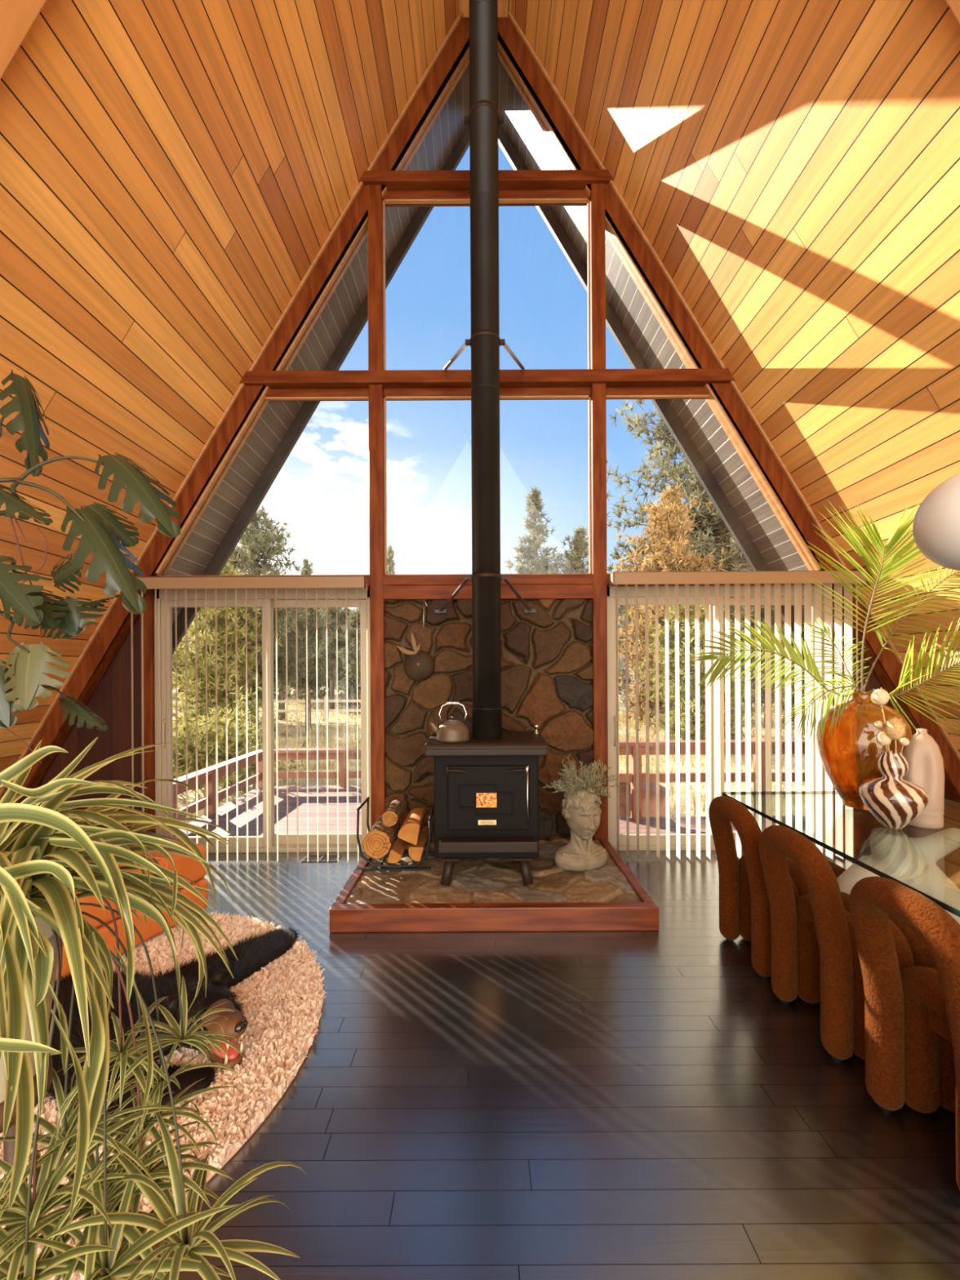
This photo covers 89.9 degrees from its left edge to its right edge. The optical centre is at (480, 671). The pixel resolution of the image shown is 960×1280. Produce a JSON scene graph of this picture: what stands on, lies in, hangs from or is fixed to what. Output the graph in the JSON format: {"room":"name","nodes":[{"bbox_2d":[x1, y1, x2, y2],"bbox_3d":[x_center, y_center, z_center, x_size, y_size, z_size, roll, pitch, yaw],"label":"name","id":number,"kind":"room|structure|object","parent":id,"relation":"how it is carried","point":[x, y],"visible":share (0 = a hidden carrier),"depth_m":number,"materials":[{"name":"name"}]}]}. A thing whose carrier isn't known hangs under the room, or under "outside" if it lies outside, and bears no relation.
{"room":"cabin living room","nodes":[
{"label":"cabin living room","id":0,"kind":"room"},
{"bbox_2d":[12,613,141,831],"bbox_3d":[-3.296,0.387,3.895,1.436,2.100,0.110,0,0,0],"label":"wall","id":1,"kind":"structure","parent":0,"point":[111,700],"depth_m":3.84,"materials":[{"name":"brown wood"}]},
{"bbox_2d":[140,589,155,832],"bbox_3d":[-2.623,0.384,3.865,0.090,2.100,0.170,0,0,0],"label":"beam","id":2,"kind":"structure","parent":1,"relation":"attached to","point":[148,615],"depth_m":3.78,"materials":[{"name":"brown wood"}]},
{"bbox_2d":[154,587,370,853],"bbox_3d":[-1.713,0.382,3.875,1.730,2.095,0.191,0,0,0],"label":"door","id":3,"kind":"structure","parent":1,"relation":"in","point":[341,592],"depth_m":3.82,"materials":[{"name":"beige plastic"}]},
{"bbox_2d":[135,573,824,587],"bbox_3d":[0.064,-0.715,3.834,5.523,0.080,0.232,0,0,0],"label":"beam","id":4,"kind":"structure","parent":1,"relation":"attached to","point":[526,579],"depth_m":3.72,"materials":[{"name":"brown wood"}]},
{"bbox_2d":[156,396,369,576],"bbox_3d":[-1.695,-1.450,3.783,1.701,1.434,0.031,0,0,0],"label":"window","id":5,"kind":"structure","parent":4,"relation":"attached to","point":[267,398],"depth_m":3.77,"materials":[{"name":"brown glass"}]},
{"bbox_2d":[383,395,591,574],"bbox_3d":[0.060,-1.459,3.783,1.646,1.434,0.031,0,0,0],"label":"window","id":6,"kind":"structure","parent":4,"relation":"attached to","point":[559,397],"depth_m":3.77,"materials":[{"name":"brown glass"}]},
{"bbox_2d":[605,395,815,573],"bbox_3d":[1.816,-1.468,3.783,1.701,1.434,0.031,0,0,0],"label":"window","id":7,"kind":"structure","parent":4,"relation":"attached to","point":[607,397],"depth_m":3.77,"materials":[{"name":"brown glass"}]},
{"bbox_2d":[0,0,459,789],"bbox_3d":[-2.183,-1.860,0.615,4.087,6.623,6.430,0,0,0],"label":"ceiling","id":8,"kind":"structure","parent":0,"point":[172,172],"depth_m":2.71,"materials":[{"name":"brown wood"}]},
{"bbox_2d":[0,0,47,79],"bbox_3d":[-2.038,-1.814,1.700,3.967,6.490,0.160,0,0,0],"label":"beam","id":9,"kind":"structure","parent":8,"relation":"attached to","point":[17,17],"depth_m":1.75,"materials":[{"name":"brown wood"}]},
{"bbox_2d":[0,12,469,831],"bbox_3d":[-1.979,-1.844,3.775,4.088,6.549,0.110,0,0,0],"label":"beam","id":10,"kind":"structure","parent":8,"relation":"attached to","point":[117,626],"depth_m":3.72,"materials":[{"name":"brown wood"}]},
{"bbox_2d":[155,46,469,575],"bbox_3d":[-1.237,-2.927,3.782,2.597,4.316,0.100,0,0,0],"label":"beam","id":11,"kind":"structure","parent":10,"relation":"attached to","point":[287,356],"depth_m":3.76,"materials":[{"name":"brown wood"}]},
{"bbox_2d":[130,575,368,862],"bbox_3d":[-1.732,0.354,3.598,1.789,2.119,0.105,0,0,0],"label":"vertical blind","id":12,"kind":"object","parent":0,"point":[326,582],"visible":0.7,"depth_m":3.57,"materials":[{"name":"beige"}]},
{"bbox_2d":[166,63,469,624],"bbox_3d":[-2.263,-1.725,4.175,4.620,7.513,0.690,0,0,0],"label":"soffit","id":13,"kind":"structure","parent":0,"point":[449,126],"depth_m":4.29,"materials":[{"name":"wood"}]},
{"bbox_2d":[172,124,469,654],"bbox_3d":[-2.257,-1.742,4.543,4.632,7.692,0.045,0,0,0],"label":"barge","id":14,"kind":"object","parent":13,"relation":"attached to","point":[230,540],"visible":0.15,"depth_m":4.52,"materials":[{"name":"brown wood"}]},
{"bbox_2d":[459,0,511,17],"bbox_3d":[0.040,-5.320,0.615,0.435,0.500,6.430,0,0,0],"label":"ceiling","id":15,"kind":"structure","parent":0,"point":[504,6],"depth_m":3.67,"materials":[{"name":"brown wood"}]},
{"bbox_2d":[384,599,593,841],"bbox_3d":[0.071,0.420,3.758,1.667,2.000,0.092,0,0,0],"label":"stone wall","id":16,"kind":"structure","parent":0,"point":[547,672],"depth_m":3.75,"materials":[{"name":"brown stone"}]},
{"bbox_2d":[396,632,435,681],"bbox_3d":[-0.496,-0.117,3.700,0.291,0.380,0.090,0,0,0],"label":"wall ornament","id":17,"kind":"object","parent":16,"relation":"attached to","point":[419,665],"visible":1,"depth_m":3.69,"materials":[{"name":"brown"}]},
{"bbox_2d":[124,847,959,1279],"bbox_3d":[0.058,1.480,0.675,9.300,0.120,6.550,0,0,0],"label":"floor","id":18,"kind":"structure","parent":0,"point":[592,1104],"depth_m":1.51,"materials":[{"name":"black wood"}]},
{"bbox_2d":[0,1054,52,1235],"bbox_3d":[-0.713,0.999,0.665,0.199,0.851,0.178,0,0,-20],"label":"plant stand","id":19,"kind":"object","parent":18,"relation":"on","point":[8,1146],"visible":0.18,"depth_m":0.67,"materials":[{"name":"brown wood"}]},
{"bbox_2d":[0,737,306,1279],"bbox_3d":[-0.629,0.478,0.718,0.775,0.776,0.696,0,0,0],"label":"spider plant","id":20,"kind":"object","parent":19,"relation":"on","point":[51,851],"visible":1,"depth_m":0.62,"materials":[{"name":"green plant"}]},
{"bbox_2d":[0,368,180,764],"bbox_3d":[-2.094,0.072,1.627,1.827,2.718,0.608,0,0,-35],"label":"monstera plant","id":21,"kind":"object","parent":18,"relation":"on","point":[101,531],"visible":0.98,"depth_m":1.85,"materials":[{"name":"green plant"}]},
{"bbox_2d":[0,911,326,1279],"bbox_3d":[-1.613,1.407,1.795,1.980,0.044,1.983,0,0,0],"label":"shag rug","id":22,"kind":"object","parent":18,"relation":"on","point":[282,1001],"visible":0.3,"depth_m":1.80,"materials":[{"name":"beige carpet"}]},
{"bbox_2d":[54,840,208,980],"bbox_3d":[-2.148,1.205,2.588,0.920,0.408,0.800,0,0,19],"label":"leather ottoman","id":23,"kind":"object","parent":22,"relation":"on","point":[193,869],"visible":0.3,"depth_m":2.46,"materials":[{"name":"orange leather"}]},
{"bbox_2d":[66,840,206,928],"bbox_3d":[-2.148,1.106,2.588,0.912,0.199,0.792,0,0,19],"label":"cushion","id":24,"kind":"object","parent":23,"relation":"on","point":[193,869],"depth_m":2.60,"materials":[{"name":"orange leather"}]},
{"bbox_2d":[43,924,300,1118],"bbox_3d":[-1.716,1.304,1.939,1.700,0.269,1.120,0,0,-8],"label":"rug","id":25,"kind":"object","parent":22,"relation":"on","point":[253,954],"visible":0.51,"depth_m":1.80,"materials":[{"name":"black fur"}]},
{"bbox_2d":[301,854,342,862],"bbox_3d":[-1.208,1.422,3.670,0.270,0.008,0.124,0,0,0],"label":"floor vent","id":26,"kind":"object","parent":18,"relation":"in","point":[312,858],"visible":0.96,"depth_m":3.67,"materials":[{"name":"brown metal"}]},
{"bbox_2d":[367,184,386,827],"bbox_3d":[-0.802,-1.176,3.772,0.108,5.200,0.115,0,0,0],"label":"wooden post","id":27,"kind":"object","parent":18,"relation":"on","point":[375,199],"depth_m":3.71,"materials":[{"name":"brown wood"}]},
{"bbox_2d":[240,368,734,388],"bbox_3d":[0.056,-2.273,3.752,3.822,0.095,0.135,0,0,0],"label":"beam","id":28,"kind":"structure","parent":27,"relation":"attached to","point":[691,377],"depth_m":3.69,"materials":[{"name":"brown wood"}]},
{"bbox_2d":[382,198,590,369],"bbox_3d":[0.052,-3.014,3.783,1.646,1.414,0.031,0,0,0],"label":"window","id":29,"kind":"structure","parent":28,"relation":"attached to","point":[500,200],"depth_m":3.77,"materials":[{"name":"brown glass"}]},
{"bbox_2d":[382,190,589,206],"bbox_3d":[0.048,-3.739,3.796,1.642,0.062,0.072,0,0,0],"label":"beam","id":30,"kind":"structure","parent":29,"relation":"attached to","point":[434,194],"depth_m":3.76,"materials":[{"name":"brown wood"}]},
{"bbox_2d":[265,386,708,401],"bbox_3d":[0.057,-2.194,3.796,3.492,0.062,0.072,0,0,0],"label":"beam","id":31,"kind":"structure","parent":28,"relation":"attached to","point":[575,390],"depth_m":3.76,"materials":[{"name":"brown wood"}]},
{"bbox_2d":[604,223,692,368],"bbox_3d":[1.339,-2.941,3.783,0.764,1.254,0.031,0,0,0],"label":"window","id":32,"kind":"structure","parent":28,"relation":"attached to","point":[606,227],"depth_m":3.78,"materials":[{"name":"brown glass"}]},
{"bbox_2d":[328,838,658,932],"bbox_3d":[0.077,1.345,3.170,1.804,0.148,1.090,0,0,0],"label":"stone hearth","id":33,"kind":"object","parent":18,"relation":"on","point":[482,894],"visible":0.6,"depth_m":2.76,"materials":[{"name":"stone"}]},
{"bbox_2d":[355,796,434,871],"bbox_3d":[-0.567,1.097,3.300,0.495,0.409,0.304,0,0,0],"label":"rack","id":34,"kind":"object","parent":33,"relation":"on","point":[381,867],"visible":0.71,"depth_m":3.15,"materials":[{"name":"black metal"}]},
{"bbox_2d":[362,814,400,858],"bbox_3d":[-0.660,1.104,3.258,0.189,0.192,0.364,0,0,0],"label":"log","id":35,"kind":"object","parent":34,"relation":"in","point":[380,837],"visible":0.94,"depth_m":3.08,"materials":[{"name":"brown wood"}]},
{"bbox_2d":[382,799,404,826],"bbox_3d":[-0.599,0.978,3.348,0.106,0.110,0.304,0,0,0],"label":"log","id":36,"kind":"object","parent":35,"relation":"on","point":[393,813],"visible":1,"depth_m":3.21,"materials":[{"name":"brown wood"}]},
{"bbox_2d":[386,837,408,863],"bbox_3d":[-0.553,1.193,3.289,0.099,0.095,0.362,0,0,0],"label":"log","id":37,"kind":"object","parent":34,"relation":"in","point":[397,851],"visible":0.82,"depth_m":3.14,"materials":[{"name":"brown wood"}]},
{"bbox_2d":[408,829,428,861],"bbox_3d":[-0.417,1.186,3.304,0.103,0.098,0.352,0,0,0],"label":"log","id":38,"kind":"object","parent":34,"relation":"in","point":[415,851],"visible":0.81,"depth_m":3.13,"materials":[{"name":"brown wood"}]},
{"bbox_2d":[397,808,426,845],"bbox_3d":[-0.463,1.054,3.294,0.150,0.151,0.352,0,0,0],"label":"log","id":39,"kind":"object","parent":38,"relation":"on","point":[411,828],"visible":1,"depth_m":3.12,"materials":[{"name":"brown wood"}]},
{"bbox_2d":[424,724,547,885],"bbox_3d":[0.039,0.835,3.132,0.734,0.950,0.635,0,0,0],"label":"wood stove","id":40,"kind":"object","parent":33,"relation":"on","point":[486,791],"depth_m":2.92,"materials":[{"name":"black metal"}]},
{"bbox_2d":[429,701,469,742],"bbox_3d":[-0.171,0.305,2.992,0.215,0.242,0.208,0,0,-43],"label":"tea kettle","id":41,"kind":"object","parent":40,"relation":"on","point":[452,731],"visible":1,"depth_m":2.93,"materials":[{"name":"silver"}]},
{"bbox_2d":[435,0,536,739],"bbox_3d":[0.032,-2.321,3.357,0.780,5.495,0.708,0,0,0],"label":"stovepipe","id":42,"kind":"object","parent":40,"relation":"on","point":[483,120],"visible":1,"depth_m":3.02,"materials":[{"name":"metal"}]},
{"bbox_2d":[554,784,607,871],"bbox_3d":[0.676,1.027,3.219,0.294,0.538,0.323,0,0,37],"label":"planter","id":43,"kind":"object","parent":33,"relation":"on","point":[581,811],"visible":0.94,"depth_m":3.12,"materials":[{"name":"stone"}]},
{"bbox_2d":[542,754,627,797],"bbox_3d":[0.690,0.695,3.205,0.472,0.271,0.453,0,0,34],"label":"succulent plant","id":44,"kind":"object","parent":43,"relation":"in","point":[575,783],"visible":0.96,"depth_m":3.18,"materials":[{"name":"plant"}]},
{"bbox_2d":[589,183,608,839],"bbox_3d":[0.926,-1.185,3.772,0.108,5.200,0.115,0,0,0],"label":"beam","id":45,"kind":"structure","parent":18,"relation":"on","point":[597,198],"depth_m":3.71,"materials":[{"name":"brown wood"}]},
{"bbox_2d":[359,169,613,191],"bbox_3d":[0.048,-3.810,3.752,1.972,0.080,0.135,0,0,0],"label":"beam","id":46,"kind":"structure","parent":45,"relation":"attached to","point":[508,180],"depth_m":3.69,"materials":[{"name":"brown wood"}]},
{"bbox_2d":[400,47,571,170],"bbox_3d":[0.045,-4.466,3.783,1.505,1.257,0.031,0,0,0],"label":"window","id":47,"kind":"structure","parent":46,"relation":"attached to","point":[455,77],"depth_m":3.78,"materials":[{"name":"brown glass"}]},
{"bbox_2d":[708,795,846,978],"bbox_3d":[1.490,1.021,2.385,0.595,0.787,0.418,0,0,0],"label":"dining chair","id":48,"kind":"object","parent":18,"relation":"on","point":[744,902],"visible":0.34,"depth_m":2.32,"materials":[{"name":"orange fabric"}]},
{"bbox_2d":[721,791,959,924],"bbox_3d":[1.868,1.043,1.728,1.075,0.769,1.855,0,0,0],"label":"dining table","id":49,"kind":"object","parent":18,"relation":"on","point":[911,862],"visible":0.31,"depth_m":2.05,"materials":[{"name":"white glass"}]},
{"bbox_2d":[816,691,911,810],"bbox_3d":[1.877,0.377,2.360,0.374,0.562,0.374,0,0,0],"label":"vase","id":50,"kind":"object","parent":49,"relation":"on","point":[849,754],"visible":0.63,"depth_m":2.27,"materials":[{"name":"orange glass"}]},
{"bbox_2d":[684,615,857,706],"bbox_3d":[1.376,0.103,2.214,1.036,0.736,0.127,0,0,-16],"label":"frond","id":51,"kind":"object","parent":50,"relation":"in","point":[811,667],"visible":0.94,"depth_m":2.17,"materials":[{"name":"green plant"}]},
{"bbox_2d":[779,674,862,745],"bbox_3d":[1.631,0.232,2.244,0.520,0.436,0.120,0,0,-16],"label":"frond","id":52,"kind":"object","parent":50,"relation":"in","point":[828,702],"visible":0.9,"depth_m":2.22,"materials":[{"name":"green plant"}]},
{"bbox_2d":[800,617,871,689],"bbox_3d":[1.884,0.082,2.530,0.293,0.773,0.318,0,0,0],"label":"frond","id":53,"kind":"object","parent":50,"relation":"in","point":[821,624],"visible":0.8,"depth_m":2.54,"materials":[{"name":"green plant"}]},
{"bbox_2d":[800,498,955,692],"bbox_3d":[1.948,-0.170,2.289,0.775,1.316,0.220,0,0,11],"label":"frond","id":54,"kind":"object","parent":50,"relation":"in","point":[899,534],"visible":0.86,"depth_m":2.31,"materials":[{"name":"green plant"}]},
{"bbox_2d":[863,565,959,692],"bbox_3d":[2.289,-0.066,2.460,0.795,1.064,0.315,0,0,9],"label":"frond","id":55,"kind":"object","parent":50,"relation":"in","point":[879,633],"visible":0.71,"depth_m":2.48,"materials":[{"name":"green plant"}]},
{"bbox_2d":[868,617,959,735],"bbox_3d":[2.100,0.088,2.128,0.598,0.718,0.181,0,0,32],"label":"frond","id":56,"kind":"object","parent":50,"relation":"in","point":[907,673],"visible":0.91,"depth_m":2.17,"materials":[{"name":"green plant"}]},
{"bbox_2d":[858,750,928,829],"bbox_3d":[1.755,0.499,2.045,0.226,0.320,0.226,0,0,0],"label":"vase","id":57,"kind":"object","parent":49,"relation":"on","point":[895,802],"visible":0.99,"depth_m":2.00,"materials":[{"name":"multicoloured ceramic"}]},
{"bbox_2d":[870,687,889,752],"bbox_3d":[1.701,0.233,2.042,0.066,0.334,0.071,0,0,44],"label":"dried flower","id":58,"kind":"object","parent":57,"relation":"in","point":[880,696],"visible":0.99,"depth_m":2.02,"materials":[{"name":"beige plant"}]},
{"bbox_2d":[882,716,907,752],"bbox_3d":[1.742,0.292,2.020,0.084,0.214,0.082,0,0,0],"label":"dried flower","id":59,"kind":"object","parent":57,"relation":"in","point":[895,728],"visible":0.99,"depth_m":2.00,"materials":[{"name":"beige plant"}]},
{"bbox_2d":[902,728,944,829],"bbox_3d":[1.908,0.451,2.076,0.141,0.414,0.139,0,0,21],"label":"bottle vase","id":60,"kind":"object","parent":49,"relation":"on","point":[923,756],"visible":0.77,"depth_m":2.02,"materials":[{"name":"ceramic"}]},
{"bbox_2d":[758,825,935,1061],"bbox_3d":[1.482,1.021,1.915,0.595,0.787,0.418,0,0,0],"label":"dining chair","id":61,"kind":"object","parent":18,"relation":"on","point":[815,957],"visible":0.51,"depth_m":1.77,"materials":[{"name":"orange fabric"}]},
{"bbox_2d":[848,875,959,1191],"bbox_3d":[1.488,1.021,1.410,0.595,0.787,0.418,0,0,0],"label":"dining chair","id":62,"kind":"object","parent":18,"relation":"on","point":[912,1014],"visible":1,"depth_m":1.51,"materials":[{"name":"orange fabric"}]},
{"bbox_2d":[936,848,959,888],"bbox_3d":[2.526,1.015,2.385,0.595,0.787,0.418,0,0,0],"label":"dining chair","id":63,"kind":"object","parent":18,"relation":"on","point":[949,864],"visible":0.15,"depth_m":2.35,"materials":[{"name":"orange fabric"}]},
{"bbox_2d":[497,57,808,624],"bbox_3d":[2.381,-1.749,4.175,4.620,7.513,0.690,0,0,0],"label":"soffit","id":64,"kind":"structure","parent":0,"point":[520,125],"depth_m":4.28,"materials":[{"name":"white wood"}]},
{"bbox_2d":[497,124,804,655],"bbox_3d":[2.375,-1.766,4.543,4.632,7.692,0.045,0,0,0],"label":"barge","id":65,"kind":"object","parent":64,"relation":"attached to","point":[735,526],"visible":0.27,"depth_m":4.52,"materials":[{"name":"brown wood"}]},
{"bbox_2d":[511,0,959,752],"bbox_3d":[2.299,-1.884,0.615,4.087,6.623,6.430,0,0,0],"label":"ceiling","id":66,"kind":"structure","parent":0,"point":[792,167],"depth_m":2.77,"materials":[{"name":"brown wood"}]},
{"bbox_2d":[497,12,959,813],"bbox_3d":[2.096,-1.866,3.775,4.088,6.549,0.110,0,0,0],"label":"beam","id":67,"kind":"structure","parent":66,"relation":"attached to","point":[887,668],"depth_m":3.72,"materials":[{"name":"brown wood"}]},
{"bbox_2d":[497,40,821,570],"bbox_3d":[1.342,-2.941,3.782,2.597,4.316,0.100,0,0,0],"label":"beam","id":68,"kind":"structure","parent":67,"relation":"attached to","point":[742,444],"depth_m":3.76,"materials":[{"name":"brown wood"}]},
{"bbox_2d":[912,472,959,570],"bbox_3d":[0.930,-2.064,0.900,0.192,3.748,0.192,0,0,0],"label":"pendant lamp","id":69,"kind":"object","parent":66,"relation":"hanging from","point":[936,522],"visible":1,"depth_m":0.89,"materials":[{"name":"grey"}]},
{"bbox_2d":[608,570,866,860],"bbox_3d":[1.924,0.324,3.598,1.875,2.139,0.105,0,0,0],"label":"vertical blind","id":70,"kind":"object","parent":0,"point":[746,577],"visible":0.84,"depth_m":3.61,"materials":[{"name":"beige"}]},
{"bbox_2d":[853,637,959,848],"bbox_3d":[3.478,0.352,3.895,1.352,2.100,0.110,0,0,0],"label":"wall","id":71,"kind":"structure","parent":0,"point":[864,821],"depth_m":3.84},
{"bbox_2d":[607,585,835,850],"bbox_3d":[1.897,0.363,3.875,1.810,2.095,0.191,0,0,0],"label":"door","id":72,"kind":"structure","parent":71,"relation":"in","point":[611,717],"depth_m":3.82,"materials":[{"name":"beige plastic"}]},
{"bbox_2d":[832,601,845,850],"bbox_3d":[2.847,0.355,3.865,0.090,2.100,0.170,0,0,0],"label":"beam","id":73,"kind":"structure","parent":71,"relation":"attached to","point":[844,844],"depth_m":3.80,"materials":[{"name":"brown wood"}]},
{"bbox_3d":[0.071,0.420,3.877,1.667,2.000,0.146,0,0,0],"label":"stone wall","id":74,"kind":"structure","parent":0,"visible":0},
{"bbox_2d":[383,584,593,600],"bbox_3d":[0.065,-0.620,3.835,1.640,0.110,0.230,0,0,0],"label":"beam","id":75,"kind":"structure","parent":74,"relation":"attached to","point":[535,592],"depth_m":3.72,"materials":[{"name":"brown wood"}]},
{"label":"outside","id":76,"kind":"structure","parent":0,"visible":0},
{"bbox_2d":[173,785,361,836],"bbox_3d":[-0.842,1.544,5.210,4.200,0.060,2.480,0,0,0],"label":"deck","id":77,"kind":"object","parent":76,"point":[292,789],"visible":0.14,"depth_m":5.18,"materials":[{"name":"wood"}]},
{"bbox_2d":[173,749,262,835],"bbox_3d":[-2.893,1.280,5.435,0.130,0.490,1.976,0,0,0],"label":"deck railing","id":78,"kind":"object","parent":77,"relation":"on","point":[242,760],"visible":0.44,"depth_m":5.16,"materials":[{"name":"wood"}]},
{"bbox_2d":[274,748,361,786],"bbox_3d":[-0.813,1.269,6.420,4.040,0.490,0.130,0,0,0],"label":"deck railing","id":79,"kind":"object","parent":77,"relation":"on","point":[282,753],"visible":0.12,"depth_m":6.40,"materials":[{"name":"brown wood"}]},
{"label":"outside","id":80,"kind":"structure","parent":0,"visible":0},
{"bbox_2d":[619,816,805,834],"bbox_3d":[2.933,1.525,4.475,3.350,0.060,1.010,0,0,0],"label":"deck","id":81,"kind":"object","parent":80,"point":[632,824],"depth_m":4.71,"materials":[{"name":"brown wood"}]},
{"bbox_2d":[622,782,670,817],"bbox_3d":[1.979,1.690,5.850,0.360,0.680,0.800,0,0,0],"label":"bench","id":82,"kind":"object","parent":81,"relation":"on","point":[652,784],"visible":0.21,"depth_m":5.49,"materials":[{"name":"brown wood"}]},
{"bbox_2d":[618,739,804,820],"bbox_3d":[2.931,1.100,4.920,3.250,0.790,0.130,0,0,0],"label":"deck railing","id":83,"kind":"object","parent":81,"relation":"on","point":[622,744],"visible":0.2,"depth_m":4.90,"materials":[{"name":"brown wood"}]},
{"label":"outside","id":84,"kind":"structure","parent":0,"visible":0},
{"bbox_2d":[172,681,805,822],"bbox_3d":[0.011,2.105,56.975,140.000,0.130,106.050,0,0,0],"label":"ground","id":85,"kind":"structure","parent":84,"point":[191,796],"depth_m":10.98,"materials":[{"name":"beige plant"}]},
{"bbox_2d":[172,558,282,736],"bbox_3d":[-7.327,-0.717,13.094,3.373,5.613,3.354,0,0,-35],"label":"pine tree","id":86,"kind":"object","parent":85,"relation":"on","point":[211,611],"visible":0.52,"depth_m":12.67,"materials":[{"name":"green plant"}]},
{"bbox_2d":[172,685,310,798],"bbox_3d":[-4.444,1.105,7.669,3.444,1.876,2.248,0,0,0],"label":"bush","id":87,"kind":"object","parent":85,"relation":"on","point":[181,733],"visible":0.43,"depth_m":7.47,"materials":[{"name":"green plant"}]},
{"bbox_2d":[180,502,328,733],"bbox_3d":[-6.945,-1.594,14.950,4.277,7.361,4.242,0,0,7],"label":"pine tree","id":88,"kind":"object","parent":85,"relation":"on","point":[254,544],"visible":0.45,"depth_m":14.66,"materials":[{"name":"green plant"}]},
{"bbox_2d":[172,696,360,721],"bbox_3d":[-6.392,1.548,20.000,19.400,1.050,0.140,0,0,0],"label":"rail fence","id":89,"kind":"object","parent":85,"relation":"on","point":[324,700],"visible":0.11,"depth_m":19.98,"materials":[{"name":"beige"}]},
{"bbox_2d":[273,608,306,719],"bbox_3d":[-8.689,-1.076,20.909,3.203,6.344,3.027,0,0,19],"label":"pine tree","id":90,"kind":"object","parent":85,"relation":"on","point":[281,705],"visible":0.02,"depth_m":20.89,"materials":[{"name":"green plant"}]},
{"bbox_2d":[277,607,336,730],"bbox_3d":[-6.153,-0.497,16.995,2.248,5.159,2.378,0,0,3],"label":"pine tree","id":91,"kind":"object","parent":85,"relation":"on","point":[311,633],"visible":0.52,"depth_m":16.91,"materials":[{"name":"green plant"}]},
{"bbox_2d":[287,557,340,704],"bbox_3d":[-10.642,-2.545,29.958,3.481,9.303,3.594,0,0,-2],"label":"pine tree","id":92,"kind":"object","parent":85,"relation":"on","point":[307,571],"visible":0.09,"depth_m":29.86,"materials":[{"name":"green plant"}]},
{"bbox_2d":[310,607,358,709],"bbox_3d":[-7.952,-0.917,26.063,2.747,6.019,2.907,0,0,-40],"label":"pine tree","id":93,"kind":"object","parent":85,"relation":"on","point":[331,632],"visible":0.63,"depth_m":25.86,"materials":[{"name":"green plant"}]},
{"bbox_2d":[328,607,360,713],"bbox_3d":[-6.023,-1.275,24.071,2.791,6.714,2.882,0,0,17],"label":"pine tree","id":94,"kind":"object","parent":85,"relation":"on","point":[352,656],"visible":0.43,"depth_m":23.68,"materials":[{"name":"green plant"}]},
{"bbox_2d":[386,543,396,574],"bbox_3d":[-7.476,-4.308,39.854,3.296,12.797,3.192,0,0,-17],"label":"pine tree","id":95,"kind":"object","parent":85,"relation":"on","point":[390,568],"visible":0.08,"depth_m":39.91,"materials":[{"name":"green plant"}]},
{"bbox_2d":[502,485,560,573],"bbox_3d":[3.782,-5.545,34.246,6.301,15.154,6.505,0,0,42],"label":"pine tree","id":96,"kind":"object","parent":85,"relation":"on","point":[540,566],"visible":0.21,"depth_m":33.75,"materials":[{"name":"green plant"}]},
{"bbox_2d":[542,524,589,573],"bbox_3d":[6.524,-4.075,33.058,5.825,12.185,5.858,0,0,-7],"label":"pine tree","id":97,"kind":"object","parent":85,"relation":"on","point":[575,559],"visible":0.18,"depth_m":32.49,"materials":[{"name":"green plant"}]},
{"bbox_2d":[619,782,626,817],"bbox_3d":[1.508,1.552,5.640,0.125,1.100,1.190,0,0,34],"label":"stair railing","id":98,"kind":"object","parent":85,"relation":"on","point":[622,789],"visible":0.14,"depth_m":6.03,"materials":[{"name":"brown wood"}]},
{"bbox_2d":[617,604,655,715],"bbox_3d":[7.204,-1.111,21.967,4.107,6.248,4.130,0,0,-45],"label":"pine tree","id":99,"kind":"object","parent":85,"relation":"on","point":[621,608],"visible":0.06,"depth_m":21.77,"materials":[{"name":"green plant"}]},
{"bbox_2d":[607,482,735,740],"bbox_3d":[5.237,-1.623,13.589,3.704,7.293,3.725,0,0,30],"label":"pine tree","id":100,"kind":"object","parent":85,"relation":"on","point":[677,515],"visible":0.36,"depth_m":13.24,"materials":[{"name":"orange plant"}]},
{"bbox_2d":[583,399,784,679],"bbox_3d":[7.478,-4.626,15.814,7.200,13.275,7.259,0,0,-34],"label":"pine tree","id":101,"kind":"object","parent":85,"relation":"on","point":[677,473],"visible":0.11,"depth_m":15.82,"materials":[{"name":"green plant"}]},
{"bbox_2d":[629,604,764,740],"bbox_3d":[5.432,-0.102,11.914,3.063,4.248,3.046,0,0,-29],"label":"pine tree","id":102,"kind":"object","parent":85,"relation":"on","point":[682,607],"visible":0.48,"depth_m":11.72,"materials":[{"name":"green plant"}]},
{"bbox_2d":[681,471,782,740],"bbox_3d":[7.454,-2.752,14.106,4.183,9.528,3.954,0,0,37],"label":"pine tree","id":103,"kind":"object","parent":85,"relation":"on","point":[740,566],"visible":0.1,"depth_m":13.92,"materials":[{"name":"green plant"}]},
{"bbox_2d":[740,553,795,728],"bbox_3d":[10.229,-1.736,16.891,4.592,7.466,4.555,0,0,44],"label":"pine tree","id":104,"kind":"object","parent":85,"relation":"on","point":[762,693],"visible":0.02,"depth_m":16.89,"materials":[{"name":"green plant"}]},
{"bbox_2d":[754,616,804,739],"bbox_3d":[9.027,-0.172,13.058,2.860,4.352,2.876,0,0,17],"label":"pine tree","id":105,"kind":"object","parent":85,"relation":"on","point":[783,691],"visible":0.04,"depth_m":13.20,"materials":[{"name":"green plant"}]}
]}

